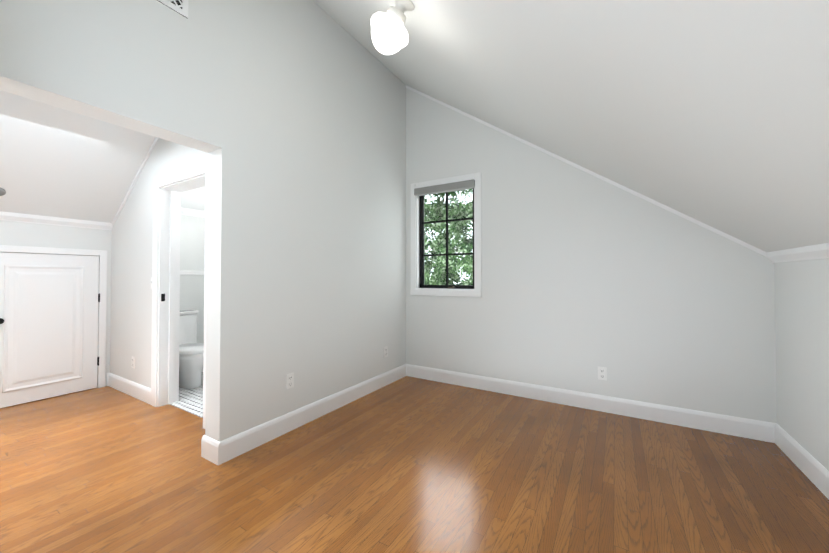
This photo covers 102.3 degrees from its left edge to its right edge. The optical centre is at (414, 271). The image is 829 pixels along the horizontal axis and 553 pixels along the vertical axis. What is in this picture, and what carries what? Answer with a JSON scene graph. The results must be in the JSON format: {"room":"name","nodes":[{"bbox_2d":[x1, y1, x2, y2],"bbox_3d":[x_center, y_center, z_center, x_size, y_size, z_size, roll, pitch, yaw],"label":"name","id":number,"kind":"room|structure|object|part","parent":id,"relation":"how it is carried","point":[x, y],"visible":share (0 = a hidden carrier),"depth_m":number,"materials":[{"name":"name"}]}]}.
{"room":"empty attic room","nodes":[
{"label":"empty attic room","id":0,"kind":"room"},
{"bbox_2d":[0,220,111,387],"bbox_3d":[-3.732,0.152,3.280,0.200,2.200,3.500,-1,-1,31],"label":"wall","id":1,"kind":"structure","parent":0,"point":[12,233],"depth_m":3.40,"materials":[{"name":"white paint"}]},
{"bbox_2d":[0,252,99,407],"bbox_3d":[-3.589,0.538,3.268,0.120,1.415,0.779,-1,-1,31],"label":"door","id":2,"kind":"structure","parent":1,"relation":"in","point":[48,325],"depth_m":3.27,"materials":[{"name":"white paint"}]},
{"bbox_2d":[0,245,106,387],"bbox_3d":[-3.607,0.509,3.272,0.018,1.485,0.895,-1,-1,31],"label":"door frame","id":3,"kind":"structure","parent":1,"relation":"attached to","point":[102,254],"depth_m":3.61,"materials":[{"name":"white paint"}]},
{"bbox_2d":[0,208,204,229],"bbox_3d":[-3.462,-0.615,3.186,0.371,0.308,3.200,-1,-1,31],"label":"crown molding","id":4,"kind":"structure","parent":1,"relation":"attached to","point":[25,218],"depth_m":3.36,"materials":[{"name":"white paint"}]},
{"bbox_2d":[0,90,204,222],"bbox_3d":[-2.662,-1.392,2.657,2.700,2.030,3.500,-1,-1,31],"label":"ceiling","id":5,"kind":"structure","parent":0,"point":[58,162],"depth_m":2.98,"materials":[{"name":"white paint"}]},
{"bbox_2d":[0,187,5,195],"bbox_3d":[-3.579,-0.682,2.861,0.089,0.071,0.100,-1,-1,31],"label":"ceiling detector","id":6,"kind":"object","parent":5,"relation":"attached to","point":[2,191],"visible":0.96,"depth_m":2.88,"materials":[{"name":"grey plastic"}]},
{"bbox_2d":[110,138,207,387],"bbox_3d":[-2.281,-0.625,3.152,2.430,3.750,0.160,-1,-1,31],"label":"wall","id":7,"kind":"structure","parent":0,"point":[131,289],"depth_m":3.35,"materials":[{"name":"white paint"}]},
{"bbox_2d":[107,373,150,404],"bbox_3d":[-2.916,1.184,3.399,1.060,0.140,0.025,-1,-1,31],"label":"baseboard","id":8,"kind":"structure","parent":7,"relation":"attached to","point":[132,388],"depth_m":3.37,"materials":[{"name":"white paint"}]},
{"bbox_2d":[132,356,134,368],"bbox_3d":[-2.834,0.918,3.364,0.070,0.115,0.010,-1,-1,31],"label":"outlet","id":9,"kind":"object","parent":7,"relation":"attached to","point":[133,362],"visible":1,"depth_m":3.35,"materials":[{"name":"white plastic"}]},
{"bbox_2d":[112,137,157,225],"bbox_3d":[-2.325,-1.346,3.089,2.430,1.733,0.012,-1,-1,31],"label":"trim","id":10,"kind":"structure","parent":7,"relation":"attached to","point":[155,140],"depth_m":3.38,"materials":[{"name":"white paint"}]},
{"bbox_2d":[151,160,207,428],"bbox_3d":[-1.981,0.182,2.950,1.020,2.130,0.184,-1,-1,31],"label":"door frame","id":11,"kind":"structure","parent":7,"relation":"attached to","point":[169,188],"depth_m":3.12,"materials":[{"name":"white paint"}]},
{"bbox_2d":[170,372,202,417],"bbox_3d":[-2.018,1.253,3.561,2.430,0.006,1.020,-1,-1,31],"label":"floor","id":12,"kind":"structure","parent":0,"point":[190,400],"depth_m":3.19,"materials":[{"name":"white tile"}]},
{"bbox_2d":[179,310,203,388],"bbox_3d":[-2.535,0.861,3.712,0.707,0.795,0.405,-1,-1,31],"label":"toilet","id":13,"kind":"object","parent":12,"relation":"on","point":[191,351],"visible":0.42,"depth_m":3.59,"materials":[{"name":"white ceramic"}]},
{"bbox_2d":[180,215,204,342],"bbox_3d":[-2.896,0.115,4.154,0.330,2.300,0.940,-1,-1,31],"label":"wall","id":14,"kind":"structure","parent":0,"point":[192,236],"depth_m":4.12,"materials":[{"name":"white paint"}]},
{"bbox_2d":[0,0,405,441],"bbox_3d":[-1.235,-0.636,2.369,0.170,3.750,4.500,-1,-1,31],"label":"wall","id":15,"kind":"structure","parent":0,"point":[288,117],"depth_m":2.45,"materials":[{"name":"white paint"}]},
{"bbox_2d":[157,0,187,17],"bbox_3d":[-1.423,-1.718,1.897,0.010,0.400,0.250,-1,-1,31],"label":"air vent","id":16,"kind":"object","parent":15,"relation":"in","point":[180,7],"visible":1,"depth_m":1.96,"materials":[{"name":"white metal"}]},
{"bbox_2d":[286,373,293,389],"bbox_3d":[-0.972,0.857,2.610,0.010,0.115,0.070,-1,-1,31],"label":"electrical outlet","id":17,"kind":"object","parent":15,"relation":"attached to","point":[289,380],"visible":1,"depth_m":2.60,"materials":[{"name":"white plastic"}]},
{"bbox_2d":[213,364,404,464],"bbox_3d":[-0.681,1.179,3.081,0.016,0.140,2.225,-1,-1,31],"label":"baseboard","id":18,"kind":"structure","parent":15,"relation":"attached to","point":[225,450],"depth_m":2.63,"materials":[{"name":"white paint"}]},
{"bbox_2d":[0,376,828,552],"bbox_3d":[-0.914,1.286,2.148,6.180,0.100,4.500,-1,-1,31],"label":"floor","id":19,"kind":"structure","parent":0,"point":[407,464],"depth_m":1.94,"materials":[{"name":"brown wood"}]},
{"bbox_2d":[313,0,828,251],"bbox_3d":[0.243,-1.259,1.488,3.480,2.548,4.500,-1,-1,31],"label":"ceiling","id":20,"kind":"structure","parent":0,"point":[714,114],"depth_m":1.48,"materials":[{"name":"white paint"}]},
{"bbox_2d":[371,0,414,54],"bbox_3d":[-0.120,-1.377,1.860,0.256,0.286,0.230,-1,-1,31],"label":"ceiling light","id":21,"kind":"object","parent":20,"relation":"attached to","point":[389,34],"visible":1,"depth_m":1.81,"materials":[{"name":"white glass"}]},
{"bbox_3d":[-0.141,-1.335,1.872,0.208,0.203,0.230,-1,-1,31],"label":"globe","id":22,"kind":"part","parent":21,"relation":"part of"},
{"bbox_2d":[406,88,776,422],"bbox_3d":[1.323,-0.622,3.338,3.550,3.750,0.200,-1,-1,31],"label":"wall","id":23,"kind":"structure","parent":0,"point":[585,275],"depth_m":3.06,"materials":[{"name":"white paint"}]},
{"bbox_2d":[410,172,481,296],"bbox_3d":[0.352,-0.390,3.832,0.885,1.340,0.150,-1,-1,31],"label":"window","id":24,"kind":"structure","parent":23,"relation":"in","point":[420,190],"depth_m":3.85,"materials":[{"name":"white paint"}]},
{"bbox_2d":[414,179,474,195],"bbox_3d":[0.328,-0.973,3.815,0.769,0.135,0.080,-1,-1,31],"label":"roller shade","id":25,"kind":"object","parent":24,"relation":"attached to","point":[437,186],"depth_m":3.79,"materials":[{"name":"grey fabric"}]},
{"bbox_3d":[0.366,-0.389,3.857,0.723,1.178,0.083,-1,-1,31],"label":"frame","id":26,"kind":"part","parent":24,"relation":"part of","materials":[{"name":"black metal"}]},
{"bbox_2d":[406,85,766,256],"bbox_3d":[1.255,-1.182,3.263,3.180,2.233,0.012,-1,-1,31],"label":"trim","id":27,"kind":"structure","parent":23,"relation":"attached to","point":[719,232],"depth_m":2.96,"materials":[{"name":"white paint"}]},
{"bbox_2d":[405,364,772,442],"bbox_3d":[1.239,1.181,3.236,3.144,0.140,0.016,-1,-1,31],"label":"baseboard","id":28,"kind":"structure","parent":23,"relation":"attached to","point":[713,422],"depth_m":2.93,"materials":[{"name":"white paint"}]},
{"bbox_2d":[598,367,606,380],"bbox_3d":[1.675,0.913,2.981,0.070,0.115,0.010,-1,-1,31],"label":"electrical outlet","id":29,"kind":"object","parent":23,"relation":"attached to","point":[602,373],"visible":1,"depth_m":2.98,"materials":[{"name":"white plastic"}]},
{"bbox_2d":[774,258,828,470],"bbox_3d":[1.647,0.413,0.617,0.200,1.599,4.500,-1,-1,31],"label":"wall","id":30,"kind":"structure","parent":0,"point":[802,333],"depth_m":2.06,"materials":[{"name":"white paint"}]},
{"bbox_2d":[767,243,828,262],"bbox_3d":[1.543,-0.126,0.688,0.041,0.076,4.100,-1,-1,31],"label":"crown molding","id":31,"kind":"structure","parent":30,"relation":"attached to","point":[817,251],"depth_m":2.01,"materials":[{"name":"white paint"}]},
{"bbox_2d":[773,423,828,498],"bbox_3d":[1.555,1.144,0.662,0.016,0.140,4.100,-1,-1,31],"label":"baseboard","id":32,"kind":"structure","parent":30,"relation":"attached to","point":[801,458],"depth_m":2.05,"materials":[{"name":"white paint"}]},
{"label":"outside","id":33,"kind":"structure","parent":0,"visible":0},
{"bbox_2d":[424,189,472,284],"bbox_3d":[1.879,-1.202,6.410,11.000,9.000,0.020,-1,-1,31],"label":"tree","id":34,"kind":"object","parent":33,"point":[441,266],"depth_m":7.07,"materials":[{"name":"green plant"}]},
{"bbox_3d":[-1.814,-0.611,4.120,2.630,3.750,0.100,-1,-1,31],"label":"wall","id":35,"kind":"structure","parent":0,"visible":0},
{"bbox_2d":[180,271,203,274],"bbox_3d":[-2.757,0.018,4.048,0.020,0.050,0.900,-1,-1,31],"label":"trim","id":36,"kind":"structure","parent":35,"relation":"attached to","point":[191,272],"depth_m":4.08,"materials":[{"name":"white paint"}]}
]}

